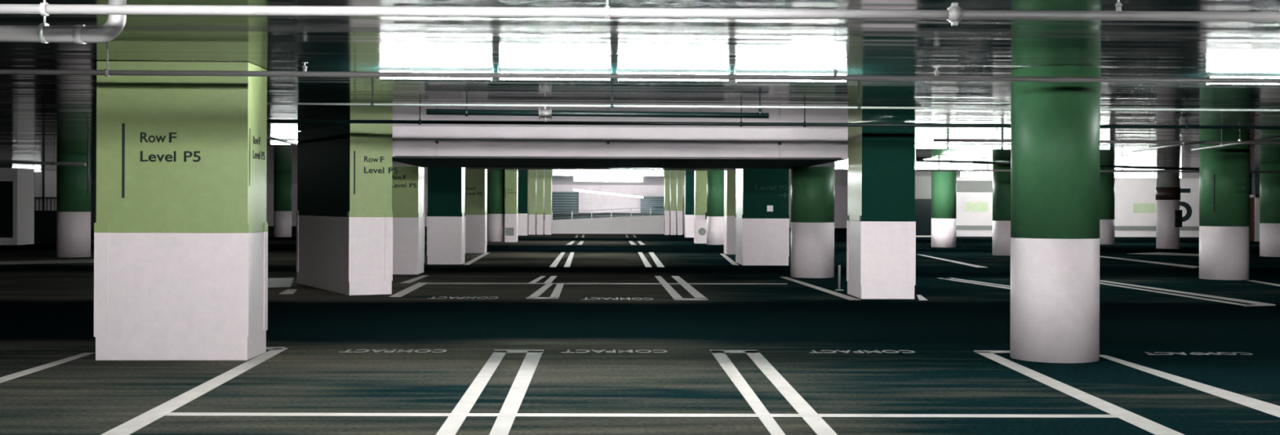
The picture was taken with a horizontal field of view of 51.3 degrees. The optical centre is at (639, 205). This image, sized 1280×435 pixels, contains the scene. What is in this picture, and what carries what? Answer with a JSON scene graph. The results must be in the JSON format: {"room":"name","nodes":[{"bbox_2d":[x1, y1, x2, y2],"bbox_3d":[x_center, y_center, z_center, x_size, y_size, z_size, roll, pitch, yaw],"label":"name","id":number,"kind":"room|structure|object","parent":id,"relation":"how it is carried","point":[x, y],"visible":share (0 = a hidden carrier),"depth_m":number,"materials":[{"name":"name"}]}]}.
{"room":"parking garage","nodes":[
{"label":"parking garage","id":0,"kind":"room"},
{"bbox_2d":[34,175,96,230],"bbox_3d":[-31.312,-0.044,43.656,0.200,3.050,103.000,0,0,-2],"label":"wall","id":1,"kind":"structure","parent":0,"point":[93,184],"depth_m":78.47,"materials":[{"name":"concrete"}]},
{"bbox_2d":[266,183,847,227],"bbox_3d":[-0.643,0.073,96.119,64.000,3.050,0.200,0,0,-2],"label":"wall","id":2,"kind":"structure","parent":0,"point":[588,202],"depth_m":95.98,"materials":[{"name":"paint"}]},
{"bbox_2d":[543,213,664,220],"bbox_3d":[-2.196,1.067,84.122,8.726,1.050,19.700,0,0,-2],"label":"floor","id":3,"kind":"structure","parent":0,"point":[604,215],"depth_m":90.65,"materials":[{"name":"concrete"}]},
{"bbox_2d":[551,191,578,213],"bbox_3d":[-5.200,-0.164,92.432,1.885,1.528,0.120,0,0,-2],"label":"slatted screen","id":4,"kind":"object","parent":3,"relation":"on","point":[566,202],"visible":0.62,"depth_m":92.44,"materials":[{"name":"blue paint"}]},
{"bbox_2d":[640,196,664,213],"bbox_3d":[0.945,0.009,92.601,1.801,1.229,0.120,0,0,-2],"label":"slatted screen","id":5,"kind":"object","parent":3,"relation":"on","point":[658,202],"visible":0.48,"depth_m":92.62,"materials":[{"name":"blue paint"}]},
{"bbox_2d":[0,226,1279,434],"bbox_3d":[0.770,1.703,44.538,64.000,0.200,103.000,0,0,-2],"label":"floor","id":6,"kind":"structure","parent":0,"point":[46,310],"depth_m":14.56,"materials":[{"name":"asphalt"}]},
{"bbox_2d":[0,168,34,244],"bbox_3d":[-24.614,0.047,51.093,2.137,2.919,1.500,0,0,-2],"label":"booth","id":7,"kind":"object","parent":6,"relation":"on","point":[16,184],"visible":1,"depth_m":50.48,"materials":[{"name":"white paint"}]},
{"bbox_2d":[34,170,56,239],"bbox_3d":[-26.418,-0.021,59.281,0.996,3.041,0.230,0,0,-2],"label":"doorway","id":8,"kind":"structure","parent":6,"relation":"on","point":[45,187],"depth_m":59.28,"materials":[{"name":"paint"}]},
{"bbox_2d":[0,259,93,264],"bbox_3d":[-16.311,1.537,36.081,3.567,0.001,2.229,0,0,-37],"label":"dividing line","id":9,"kind":"object","parent":6,"relation":"on","point":[58,261],"visible":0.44,"depth_m":36.25,"materials":[{"name":"paint"}]},
{"bbox_2d":[56,153,91,257],"bbox_3d":[-16.822,0.013,39.614,0.941,3.046,0.942,0,0,-2],"label":"round column","id":10,"kind":"structure","parent":6,"relation":"on","point":[73,198],"depth_m":39.21,"materials":[{"name":"white paint"}]},
{"bbox_2d":[0,346,286,434],"bbox_3d":[-4.684,1.579,11.315,2.311,0.002,7.022,0,0,-2],"label":"stall stripe","id":11,"kind":"object","parent":6,"relation":"on","point":[128,428],"visible":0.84,"depth_m":11.48,"materials":[{"name":"white paint"}]},
{"bbox_2d":[93,61,267,360],"bbox_3d":[-4.777,0.059,13.958,1.558,3.046,0.784,0,0,-2],"label":"column","id":12,"kind":"structure","parent":6,"relation":"on","point":[180,228],"depth_m":13.58,"materials":[{"name":"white paint"}]},
{"bbox_2d":[267,277,293,287],"bbox_3d":[-7.411,1.569,27.085,0.674,0.002,3.441,0,0,-13],"label":"painted band","id":13,"kind":"object","parent":6,"relation":"on","point":[282,282],"visible":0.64,"depth_m":26.95,"materials":[{"name":"paint"}]},
{"bbox_2d":[273,173,292,237],"bbox_3d":[-17.247,0.011,64.369,0.843,3.046,0.843,0,0,-2],"label":"round column","id":14,"kind":"structure","parent":6,"relation":"on","point":[282,182],"depth_m":64.00,"materials":[{"name":"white paint"}]},
{"bbox_2d":[296,123,397,295],"bbox_3d":[-5.606,0.056,25.257,0.877,3.046,3.924,0,0,-28],"label":"column","id":15,"kind":"structure","parent":6,"relation":"on","point":[344,213],"depth_m":23.67,"materials":[{"name":"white paint"}]},
{"bbox_2d":[338,349,446,352],"bbox_3d":[-2.679,1.588,14.522,1.144,0.002,0.276,0,0,-2],"label":"lettering","id":16,"kind":"object","parent":6,"relation":"on","point":[374,350],"depth_m":14.48,"materials":[{"name":"white paint"}]},
{"bbox_2d":[391,165,424,274],"bbox_3d":[-5.574,0.344,30.863,1.036,2.470,1.024,0,0,-2],"label":"column","id":17,"kind":"structure","parent":6,"relation":"on","point":[408,184],"depth_m":30.37,"materials":[{"name":"white paint"}]},
{"bbox_2d":[389,282,428,297],"bbox_3d":[-4.319,1.581,25.069,0.205,0.002,4.232,0,0,-3],"label":"stall stripe","id":18,"kind":"object","parent":6,"relation":"on","point":[403,292],"visible":1,"depth_m":24.78,"materials":[{"name":"white paint"}]},
{"bbox_2d":[400,275,429,283],"bbox_3d":[-4.803,1.579,28.512,0.209,0.002,2.952,0,0,-2],"label":"stall stripe","id":19,"kind":"object","parent":6,"relation":"on","point":[412,280],"visible":1,"depth_m":28.29,"materials":[{"name":"white paint"}]},
{"bbox_2d":[426,167,465,264],"bbox_3d":[-5.219,0.057,35.960,0.926,3.046,0.924,0,0,-2],"label":"column","id":20,"kind":"structure","parent":6,"relation":"on","point":[446,215],"depth_m":35.51,"materials":[{"name":"white paint"}]},
{"bbox_2d":[426,296,498,298],"bbox_3d":[-3.025,1.587,22.857,1.191,0.002,0.521,0,0,-2],"label":"lettering","id":21,"kind":"object","parent":6,"relation":"on","point":[451,297],"depth_m":22.89,"materials":[{"name":"paint"}]},
{"bbox_2d":[465,167,487,253],"bbox_3d":[-5.522,0.056,44.262,0.833,3.046,0.824,0,0,-2],"label":"column","id":22,"kind":"structure","parent":6,"relation":"on","point":[476,180],"depth_m":43.87,"materials":[{"name":"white paint"}]},
{"bbox_2d":[463,253,488,264],"bbox_3d":[-4.829,1.579,39.791,0.175,0.002,8.874,0,0,-3],"label":"stall stripe","id":23,"kind":"object","parent":6,"relation":"on","point":[474,260],"visible":1,"depth_m":38.98,"materials":[{"name":"white paint"}]},
{"bbox_2d":[435,350,543,434],"bbox_3d":[-1.229,1.592,11.178,0.546,0.002,6.983,0,0,-2],"label":"stall stripe","id":24,"kind":"object","parent":6,"relation":"on","point":[504,420],"visible":1,"depth_m":11.20,"materials":[{"name":"white paint"}]},
{"bbox_2d":[487,171,504,241],"bbox_3d":[-6.202,0.053,57.732,0.810,3.046,0.810,0,0,-2],"label":"round column","id":25,"kind":"structure","parent":6,"relation":"on","point":[495,180],"depth_m":57.37,"materials":[{"name":"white paint"}]},
{"bbox_2d":[504,170,518,242],"bbox_3d":[-5.526,0.056,57.287,0.511,3.046,0.830,0,0,-2],"label":"column","id":26,"kind":"structure","parent":6,"relation":"on","point":[511,177],"depth_m":56.90,"materials":[{"name":"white paint"}]},
{"bbox_2d":[517,177,528,235],"bbox_3d":[-6.125,0.054,69.758,0.519,3.046,0.900,0,0,-2],"label":"column","id":27,"kind":"structure","parent":6,"relation":"on","point":[522,205],"depth_m":69.30,"materials":[{"name":"white paint"}]},
{"bbox_2d":[528,177,536,235],"bbox_3d":[-5.776,0.055,71.545,0.356,3.046,0.600,0,0,-2],"label":"column","id":28,"kind":"structure","parent":6,"relation":"on","point":[532,181],"depth_m":71.24,"materials":[{"name":"white paint"}]},
{"bbox_2d":[536,177,543,235],"bbox_3d":[-5.354,0.057,71.617,0.356,3.046,0.600,0,0,-2],"label":"column","id":29,"kind":"structure","parent":6,"relation":"on","point":[540,207],"depth_m":71.31,"materials":[{"name":"white paint"}]},
{"bbox_2d":[525,275,564,298],"bbox_3d":[-1.870,1.590,26.302,0.769,0.002,7.222,0,0,-2],"label":"stall stripe","id":30,"kind":"object","parent":6,"relation":"on","point":[556,293],"visible":1,"depth_m":24.95,"materials":[{"name":"white paint"}]},
{"bbox_2d":[544,177,551,235],"bbox_3d":[-4.931,0.058,71.690,0.356,3.046,0.600,0,0,-2],"label":"column","id":31,"kind":"structure","parent":6,"relation":"on","point":[548,181],"depth_m":71.40,"materials":[{"name":"white paint"}]},
{"bbox_2d":[549,252,573,266],"bbox_3d":[-2.222,1.589,39.528,0.554,0.002,10.608,0,0,-2],"label":"stall stripe","id":32,"kind":"object","parent":6,"relation":"on","point":[559,257],"visible":1,"depth_m":38.10,"materials":[{"name":"white paint"}]},
{"bbox_2d":[528,205,684,234],"bbox_3d":[-1.920,0.811,74.100,8.730,1.563,0.250,0,0,-2],"label":"parapet","id":33,"kind":"object","parent":6,"relation":"on","point":[646,224],"visible":0.73,"depth_m":73.99,"materials":[{"name":"white paint"}]},
{"bbox_2d":[426,283,787,284],"bbox_3d":[-0.657,1.597,27.123,7.371,0.001,0.369,0,0,-2],"label":"dividing line","id":34,"kind":"object","parent":6,"relation":"on","point":[427,283],"visible":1,"depth_m":27.09,"materials":[{"name":"paint"}]},
{"bbox_2d":[561,350,667,352],"bbox_3d":[-0.278,1.597,14.572,1.155,0.002,0.277,0,0,-2],"label":"lettering","id":35,"kind":"object","parent":6,"relation":"on","point":[567,351],"depth_m":14.55,"materials":[{"name":"white paint"}]},
{"bbox_2d":[165,413,1117,417],"bbox_3d":[0.029,1.599,10.152,7.349,0.001,0.145,0,0,-1],"label":"dividing line","id":36,"kind":"object","parent":6,"relation":"on","point":[169,414],"visible":1,"depth_m":10.15,"materials":[{"name":"white paint"}]},
{"bbox_2d":[638,252,664,266],"bbox_3d":[0.283,1.598,39.770,0.520,0.002,10.691,0,0,-1],"label":"stall stripe","id":37,"kind":"object","parent":6,"relation":"on","point":[658,263],"visible":1,"depth_m":38.33,"materials":[{"name":"white paint"}]},
{"bbox_2d":[664,178,669,235],"bbox_3d":[1.446,0.083,71.975,0.251,3.046,0.600,0,0,-2],"label":"column","id":38,"kind":"structure","parent":6,"relation":"on","point":[666,180],"depth_m":71.68,"materials":[{"name":"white paint"}]},
{"bbox_2d":[670,178,675,235],"bbox_3d":[1.788,0.084,72.033,0.287,3.046,0.600,0,0,-2],"label":"column","id":39,"kind":"structure","parent":6,"relation":"on","point":[673,181],"depth_m":71.73,"materials":[{"name":"white paint"}]},
{"bbox_2d":[676,178,682,235],"bbox_3d":[2.149,0.085,72.094,0.288,3.046,0.600,0,0,-2],"label":"column","id":40,"kind":"structure","parent":6,"relation":"on","point":[679,181],"depth_m":71.80,"materials":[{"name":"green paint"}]},
{"bbox_2d":[654,275,708,300],"bbox_3d":[0.747,1.600,26.307,0.628,0.002,7.595,0,0,-2],"label":"stall stripe","id":41,"kind":"object","parent":6,"relation":"on","point":[676,296],"visible":1,"depth_m":25.09,"materials":[{"name":"white paint"}]},
{"bbox_2d":[684,176,693,237],"bbox_3d":[2.497,0.086,66.822,0.498,3.046,0.900,0,0,-2],"label":"column","id":42,"kind":"structure","parent":6,"relation":"on","point":[688,180],"depth_m":66.37,"materials":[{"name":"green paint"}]},
{"bbox_2d":[693,170,706,243],"bbox_3d":[2.596,0.087,56.342,0.557,3.046,0.900,0,0,-2],"label":"column","id":43,"kind":"structure","parent":6,"relation":"on","point":[700,177],"depth_m":55.99,"materials":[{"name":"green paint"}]},
{"bbox_2d":[706,170,724,244],"bbox_3d":[3.114,0.089,54.555,0.762,3.046,0.762,0,0,-2],"label":"round column","id":44,"kind":"structure","parent":6,"relation":"on","point":[715,179],"depth_m":54.22,"materials":[{"name":"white paint"}]},
{"bbox_2d":[724,170,736,254],"bbox_3d":[3.072,0.089,44.060,0.502,3.046,1.000,0,0,-2],"label":"column","id":45,"kind":"structure","parent":6,"relation":"on","point":[729,175],"depth_m":43.56,"materials":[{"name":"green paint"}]},
{"bbox_2d":[735,168,789,265],"bbox_3d":[3.338,0.090,36.587,1.257,3.046,1.932,0,0,-2],"label":"column","id":46,"kind":"structure","parent":6,"relation":"on","point":[762,195],"depth_m":35.65,"materials":[{"name":"white paint"}]},
{"bbox_2d":[709,350,837,434],"bbox_3d":[1.127,1.601,11.231,0.547,0.002,7.001,0,0,-2],"label":"stall stripe","id":47,"kind":"object","parent":6,"relation":"on","point":[814,420],"visible":1,"depth_m":11.36,"materials":[{"name":"white paint"}]},
{"bbox_2d":[790,166,834,278],"bbox_3d":[3.877,0.380,29.968,0.970,2.470,0.970,0,0,-2],"label":"round column","id":48,"kind":"structure","parent":6,"relation":"on","point":[812,188],"depth_m":29.54,"materials":[{"name":"white paint"}]},
{"bbox_2d":[779,276,861,300],"bbox_3d":[3.419,1.610,26.252,0.206,0.002,7.220,0,0,-4],"label":"stall stripe","id":49,"kind":"object","parent":6,"relation":"on","point":[834,293],"visible":1,"depth_m":25.25,"materials":[{"name":"white paint"}]},
{"bbox_2d":[835,265,843,290],"bbox_3d":[3.771,1.375,25.224,0.140,0.479,0.140,0,0,-2],"label":"marker post","id":50,"kind":"object","parent":6,"relation":"on","point":[839,266],"visible":1,"depth_m":25.20,"materials":[{"name":"metal"}]},
{"bbox_2d":[811,350,915,353],"bbox_3d":[2.430,1.607,14.632,1.175,0.002,0.264,0,0,-2],"label":"floor lettering","id":51,"kind":"object","parent":6,"relation":"on","point":[814,351],"depth_m":14.65,"materials":[{"name":"white paint"}]},
{"bbox_2d":[846,121,915,299],"bbox_3d":[4.251,0.093,23.585,0.946,3.046,1.344,0,0,-2],"label":"column","id":52,"kind":"structure","parent":6,"relation":"on","point":[881,217],"depth_m":22.93,"materials":[{"name":"white paint"}]},
{"bbox_2d":[915,176,931,239],"bbox_3d":[13.713,0.127,64.476,1.478,3.050,0.250,0,0,-2],"label":"window","id":53,"kind":"structure","parent":6,"relation":"on","point":[922,184],"depth_m":64.41,"materials":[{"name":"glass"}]},
{"bbox_2d":[931,171,956,247],"bbox_3d":[11.912,0.122,52.285,0.961,3.046,0.961,0,0,-2],"label":"round column","id":54,"kind":"structure","parent":6,"relation":"on","point":[944,184],"depth_m":51.87,"materials":[{"name":"white paint"}]},
{"bbox_2d":[919,254,987,267],"bbox_3d":[9.134,1.632,39.568,0.285,0.002,9.263,0,0,2],"label":"stall stripe","id":55,"kind":"object","parent":6,"relation":"on","point":[961,263],"visible":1,"depth_m":37.98,"materials":[{"name":"white paint"}]},
{"bbox_2d":[940,278,1010,288],"bbox_3d":[7.116,1.624,27.637,0.450,0.002,4.198,0,0,-8],"label":"stall stripe","id":56,"kind":"object","parent":6,"relation":"on","point":[940,278],"visible":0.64,"depth_m":27.59,"materials":[{"name":"white paint"}]},
{"bbox_2d":[992,164,1010,255],"bbox_3d":[12.050,0.123,43.763,0.933,3.046,0.933,0,0,-2],"label":"round column","id":57,"kind":"structure","parent":6,"relation":"on","point":[1001,180],"depth_m":43.40,"materials":[{"name":"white paint"}]},
{"bbox_2d":[1009,65,1100,363],"bbox_3d":[4.380,0.094,14.078,0.900,3.046,0.900,0,0,-2],"label":"round column","id":58,"kind":"structure","parent":6,"relation":"on","point":[1055,126],"depth_m":13.69,"materials":[{"name":"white paint"}]},
{"bbox_2d":[1099,173,1115,244],"bbox_3d":[19.862,0.152,57.270,0.992,3.046,0.992,0,0,-2],"label":"round column","id":59,"kind":"structure","parent":6,"relation":"on","point":[1107,186],"depth_m":56.80,"materials":[{"name":"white paint"}]},
{"bbox_2d":[973,350,1279,434],"bbox_3d":[4.316,1.613,11.389,1.621,0.002,6.802,0,0,-2],"label":"stall stripe","id":60,"kind":"object","parent":6,"relation":"on","point":[1150,426],"visible":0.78,"depth_m":11.36,"materials":[{"name":"white paint"}]},
{"bbox_2d":[1099,256,1199,267],"bbox_3d":[14.893,1.654,39.173,0.530,0.002,8.295,0,0,1],"label":"stall stripe","id":61,"kind":"object","parent":6,"relation":"on","point":[1153,262],"visible":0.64,"depth_m":37.97,"materials":[{"name":"white paint"}]},
{"bbox_2d":[1133,252,1199,256],"bbox_3d":[18.702,1.668,44.996,2.252,0.002,3.661,0,0,-43],"label":"stall stripe","id":62,"kind":"object","parent":6,"relation":"on","point":[1154,253],"visible":0.57,"depth_m":45.27,"materials":[{"name":"paint"}]},
{"bbox_2d":[1155,169,1182,248],"bbox_3d":[20.445,0.155,51.619,0.902,3.046,0.932,0,0,-2],"label":"pillar","id":63,"kind":"structure","parent":6,"relation":"on","point":[1168,213],"depth_m":51.26,"materials":[{"name":"white paint"}]},
{"bbox_2d":[1099,280,1275,306],"bbox_3d":[10.007,1.635,25.270,0.759,0.002,7.442,0,0,-2],"label":"stall stripe","id":64,"kind":"object","parent":6,"relation":"on","point":[1256,304],"visible":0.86,"depth_m":24.03,"materials":[{"name":"white paint"}]},
{"bbox_2d":[1146,351,1253,355],"bbox_3d":[6.088,1.621,14.560,1.187,0.002,0.259,0,0,-2],"label":"floor lettering","id":65,"kind":"object","parent":6,"relation":"on","point":[1184,353],"depth_m":14.53,"materials":[{"name":"white paint"}]},
{"bbox_2d":[1199,144,1249,279],"bbox_3d":[13.068,0.127,29.823,1.031,3.046,1.034,0,0,-2],"label":"round column","id":66,"kind":"structure","parent":6,"relation":"on","point":[1224,171],"depth_m":29.39,"materials":[{"name":"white paint"}]},
{"bbox_2d":[1249,195,1259,241],"bbox_3d":[28.891,0.610,62.843,0.636,2.200,0.150,0,0,-2],"label":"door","id":67,"kind":"structure","parent":6,"relation":"on","point":[1254,202],"depth_m":62.79,"materials":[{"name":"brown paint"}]},
{"bbox_2d":[1259,163,1279,257],"bbox_3d":[20.985,0.157,43.665,1.249,3.046,1.249,0,0,-2],"label":"round column","id":68,"kind":"structure","parent":6,"relation":"on","point":[1269,183],"depth_m":43.33,"materials":[{"name":"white paint"}]},
{"bbox_2d":[0,0,1279,186],"bbox_3d":[0.782,-1.547,44.538,64.000,0.200,103.000,0,0,-2],"label":"ceiling","id":69,"kind":"structure","parent":0,"point":[40,114],"depth_m":13.49,"materials":[{"name":"paint"}]},
{"bbox_2d":[0,148,85,166],"bbox_3d":[-16.463,-1.281,35.561,3.305,0.463,0.110,0,0,-2],"label":"pipe","id":70,"kind":"object","parent":69,"relation":"hanging from","point":[54,162],"visible":1,"depth_m":35.54,"materials":[{"name":"metal"}]},
{"bbox_2d":[0,0,126,44],"bbox_3d":[-4.248,-1.308,9.487,1.165,0.317,0.144,0,0,-2],"label":"drain pipe","id":71,"kind":"object","parent":69,"relation":"hanging from","point":[43,33],"visible":0.95,"depth_m":9.44,"materials":[{"name":"metal"}]},
{"bbox_2d":[87,152,89,193],"bbox_3d":[-15.919,-0.928,38.477,0.058,1.164,0.058,0,0,-2],"label":"conduit","id":72,"kind":"object","parent":69,"relation":"hanging from","point":[88,153],"visible":1,"depth_m":38.45,"materials":[{"name":"metal"}]},
{"bbox_2d":[266,135,297,146],"bbox_3d":[-7.141,-1.328,26.614,0.059,0.298,3.631,0,0,6],"label":"conduit","id":73,"kind":"object","parent":69,"relation":"hanging from","point":[268,136],"visible":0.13,"depth_m":26.52,"materials":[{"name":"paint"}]},
{"bbox_2d":[269,139,297,145],"bbox_3d":[-7.729,-1.420,30.099,1.220,0.122,0.120,0,0,-2],"label":"light","id":74,"kind":"object","parent":69,"relation":"attached to","point":[273,142],"visible":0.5,"depth_m":30.04,"materials":[{"name":"plastic"}]},
{"bbox_2d":[377,68,493,72],"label":"light","id":75,"kind":"object","parent":69,"relation":"attached to","point":[461,70],"depth_m":14.24,"materials":[{"name":"plastic"}]},
{"bbox_2d":[380,77,492,81],"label":"light","id":76,"kind":"object","parent":69,"relation":"attached to","point":[381,78],"depth_m":14.25,"materials":[{"name":"plastic"}]},
{"bbox_2d":[499,78,609,81],"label":"light","id":77,"kind":"object","parent":69,"relation":"attached to","point":[500,79],"depth_m":14.28,"materials":[{"name":"plastic"}]},
{"bbox_2d":[497,69,612,73],"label":"light","id":78,"kind":"object","parent":69,"relation":"attached to","point":[579,71],"depth_m":14.28,"materials":[{"name":"plastic"}]},
{"bbox_2d":[580,173,607,175],"bbox_3d":[-2.081,-1.399,60.465,1.220,0.122,0.120,0,0,-2],"label":"light","id":79,"kind":"object","parent":69,"relation":"attached to","point":[582,174],"visible":0.95,"depth_m":60.42,"materials":[{"name":"plastic"}]},
{"bbox_2d":[426,100,768,121],"bbox_3d":[-0.582,-1.308,18.591,4.767,0.288,0.160,0,0,-2],"label":"insulated pipe","id":80,"kind":"object","parent":69,"relation":"hanging from","point":[544,113],"visible":0.96,"depth_m":18.56,"materials":[{"name":"metal"}]},
{"bbox_2d":[466,167,736,170],"bbox_3d":[-0.988,-1.250,39.988,8.395,0.408,0.076,0,0,-2],"label":"pipe","id":81,"kind":"object","parent":69,"relation":"hanging from","point":[513,168],"visible":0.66,"depth_m":39.96,"materials":[{"name":"metal"}]},
{"bbox_2d":[391,125,848,168],"bbox_3d":[-0.608,-1.162,28.044,8.802,0.580,6.700,0,0,-2],"label":"ceiling beam","id":82,"kind":"structure","parent":69,"relation":"attached to","point":[407,140],"depth_m":24.73,"materials":[{"name":"paint"}]},
{"bbox_2d":[394,140,841,159],"bbox_3d":[-0.388,-1.018,24.659,8.253,0.329,0.080,0,0,-2],"label":"conduit","id":83,"kind":"object","parent":82,"relation":"attached to","point":[436,141],"visible":1,"depth_m":24.63,"materials":[{"name":"metal"}]},
{"bbox_2d":[608,173,635,176],"bbox_3d":[-0.810,-1.394,60.501,1.220,0.122,0.120,0,0,-2],"label":"light","id":84,"kind":"object","parent":69,"relation":"attached to","point":[610,174],"visible":0.99,"depth_m":60.45,"materials":[{"name":"plastic"}]},
{"bbox_2d":[0,0,1279,26],"bbox_3d":[0.064,-1.332,8.905,9.087,0.236,0.109,0,0,-2],"label":"pipe","id":85,"kind":"object","parent":69,"relation":"hanging from","point":[954,14],"visible":1,"depth_m":8.88,"materials":[{"name":"metal"}]},
{"bbox_2d":[0,48,1279,83],"bbox_3d":[0.091,-1.321,12.707,12.966,0.257,0.075,0,0,-2],"label":"pipe","id":86,"kind":"object","parent":69,"relation":"hanging from","point":[107,72],"visible":1,"depth_m":12.68,"materials":[{"name":"metal"}]},
{"bbox_2d":[636,173,663,176],"bbox_3d":[0.462,-1.389,60.535,1.220,0.122,0.120,0,0,-2],"label":"light","id":87,"kind":"object","parent":69,"relation":"attached to","point":[637,174],"visible":1,"depth_m":60.49,"materials":[{"name":"plastic"}]},
{"bbox_2d":[616,70,730,74],"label":"light","id":88,"kind":"object","parent":69,"relation":"attached to","point":[695,72],"depth_m":14.31,"materials":[{"name":"plastic"}]},
{"bbox_2d":[618,79,728,82],"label":"light","id":89,"kind":"object","parent":69,"relation":"attached to","point":[620,80],"depth_m":14.32,"materials":[{"name":"plastic"}]},
{"bbox_2d":[266,110,1279,129],"bbox_3d":[1.960,-1.325,20.662,17.406,0.236,0.080,0,0,-2],"label":"pipe","id":90,"kind":"object","parent":69,"relation":"hanging from","point":[420,122],"visible":0.94,"depth_m":20.63,"materials":[{"name":"metal"}]},
{"bbox_2d":[266,91,1279,111],"bbox_3d":[1.636,-1.344,17.251,14.533,0.200,0.053,0,0,-2],"label":"conduit","id":91,"kind":"object","parent":69,"relation":"hanging from","point":[372,104],"visible":0.91,"depth_m":17.23,"materials":[{"name":"metal"}]},
{"bbox_2d":[733,71,833,75],"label":"light","id":92,"kind":"object","parent":69,"relation":"attached to","point":[809,73],"depth_m":14.34,"materials":[{"name":"plastic"}]},
{"bbox_2d":[735,80,846,83],"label":"light","id":93,"kind":"object","parent":69,"relation":"attached to","point":[737,81],"depth_m":14.35,"materials":[{"name":"plastic"}]},
{"bbox_2d":[915,143,947,149],"bbox_3d":[6.500,-1.366,30.890,1.220,0.122,0.120,0,0,-2],"label":"light","id":94,"kind":"object","parent":69,"relation":"attached to","point":[921,146],"visible":0.52,"depth_m":30.85,"materials":[{"name":"plastic"}]},
{"bbox_2d":[938,166,973,169],"bbox_3d":[11.464,-1.347,48.333,1.220,0.122,0.120,0,0,-2],"label":"light","id":95,"kind":"object","parent":69,"relation":"attached to","point":[940,167],"visible":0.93,"depth_m":48.29,"materials":[{"name":"plastic"}]},
{"bbox_2d":[960,174,987,177],"bbox_3d":[15.135,-1.333,60.439,1.220,0.122,0.120,0,0,-2],"label":"light","id":96,"kind":"object","parent":69,"relation":"attached to","point":[962,175],"visible":1,"depth_m":60.39,"materials":[{"name":"plastic"}]},
{"bbox_2d":[948,143,1001,149],"bbox_3d":[7.772,-1.361,30.925,1.220,0.122,0.120,0,0,-2],"label":"light","id":97,"kind":"object","parent":69,"relation":"attached to","point":[952,146],"visible":1,"depth_m":30.87,"materials":[{"name":"plastic"}]},
{"bbox_2d":[915,159,1199,170],"bbox_3d":[12.982,-1.251,41.372,8.895,0.308,0.106,0,0,-2],"label":"pipe","id":98,"kind":"object","parent":69,"relation":"hanging from","point":[951,161],"visible":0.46,"depth_m":41.37,"materials":[{"name":"metal"}]},
{"bbox_2d":[915,155,1279,173],"bbox_3d":[13.886,-1.166,38.396,11.949,0.462,0.085,0,0,-2],"label":"pipe","id":99,"kind":"object","parent":69,"relation":"hanging from","point":[957,170],"visible":0.48,"depth_m":38.37,"materials":[{"name":"metal"}]},
{"bbox_2d":[933,133,1279,144],"bbox_3d":[9.671,-1.308,26.276,7.834,0.211,0.092,0,0,-2],"label":"pipe","id":100,"kind":"object","parent":69,"relation":"hanging from","point":[996,140],"visible":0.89,"depth_m":26.25,"materials":[{"name":"metal"}]},
{"bbox_2d":[1126,175,1154,177],"bbox_3d":[22.764,-1.304,60.648,1.220,0.122,0.120,0,0,-2],"label":"light","id":101,"kind":"object","parent":69,"relation":"attached to","point":[1128,176],"visible":1,"depth_m":60.61,"materials":[{"name":"ceramic"}]},
{"bbox_2d":[1132,130,1204,151],"bbox_3d":[10.322,-1.262,26.143,0.049,0.297,3.300,0,0,-1],"label":"conduit","id":102,"kind":"object","parent":69,"relation":"hanging from","point":[1184,144],"visible":0.97,"depth_m":25.92,"materials":[{"name":"metal"}]},
{"bbox_2d":[1191,128,1279,151],"bbox_3d":[10.912,-1.225,23.709,0.048,0.366,4.025,0,0,-8],"label":"conduit","id":103,"kind":"object","parent":69,"relation":"hanging from","point":[1221,145],"visible":1,"depth_m":24.30,"materials":[{"name":"metal"}]},
{"bbox_2d":[1204,73,1279,78],"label":"light","id":104,"kind":"object","parent":69,"relation":"attached to","point":[1243,76],"depth_m":14.48,"materials":[{"name":"ceramic"}]},
{"bbox_2d":[1205,83,1279,86],"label":"light","id":105,"kind":"object","parent":69,"relation":"attached to","point":[1207,84],"depth_m":14.49,"materials":[{"name":"plastic"}]},
{"bbox_2d":[955,177,1199,237],"bbox_3d":[23.012,0.163,66.808,14.676,3.050,0.300,0,0,-2],"label":"wall","id":106,"kind":"structure","parent":0,"point":[1128,191],"depth_m":66.70,"materials":[{"name":"white paint"}]},
{"bbox_2d":[956,180,992,192],"bbox_3d":[16.824,-0.933,66.463,2.277,0.566,0.050,0,0,-2],"label":"trim","id":107,"kind":"structure","parent":106,"relation":"attached to","point":[962,185],"depth_m":66.44,"materials":[{"name":"grey paint"}]},
{"bbox_2d":[965,202,987,211],"bbox_3d":[16.786,0.083,66.463,1.139,0.466,0.023,0,0,-2],"label":"sign board","id":108,"kind":"object","parent":106,"relation":"attached to","point":[970,206],"visible":1,"depth_m":66.45,"materials":[{"name":"green paint"}]},
{"bbox_2d":[955,225,1199,231],"bbox_3d":[23.013,1.147,66.638,14.676,0.216,0.040,0,0,-2],"label":"trim","id":109,"kind":"structure","parent":106,"relation":"attached to","point":[957,227],"depth_m":66.65,"materials":[{"name":"grey paint"}]},
{"bbox_2d":[955,236,1199,239],"bbox_3d":[23.011,1.638,66.628,14.676,0.099,0.060,0,0,-2],"label":"baseboard","id":110,"kind":"structure","parent":106,"relation":"attached to","point":[1115,237],"depth_m":66.63,"materials":[{"name":"grey paint"}]},
{"bbox_2d":[1133,203,1156,213],"bbox_3d":[25.285,0.140,66.697,1.214,0.483,0.023,0,0,-2],"label":"sign board","id":111,"kind":"object","parent":106,"relation":"attached to","point":[1137,207],"visible":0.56,"depth_m":66.68,"materials":[{"name":"green paint"}]},
{"bbox_2d":[1179,188,1191,222],"bbox_3d":[27.125,0.010,66.755,1.050,1.691,0.008,0,0,-2],"label":"wall sign","id":112,"kind":"object","parent":106,"relation":"attached to","point":[1188,209],"visible":0.53,"depth_m":66.76,"materials":[{"name":"black paint"}]},
{"bbox_2d":[1251,177,1259,198],"bbox_3d":[30.729,0.192,63.519,3.072,3.050,0.300,0,0,-2],"label":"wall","id":113,"kind":"structure","parent":0,"point":[1255,180],"depth_m":63.33,"materials":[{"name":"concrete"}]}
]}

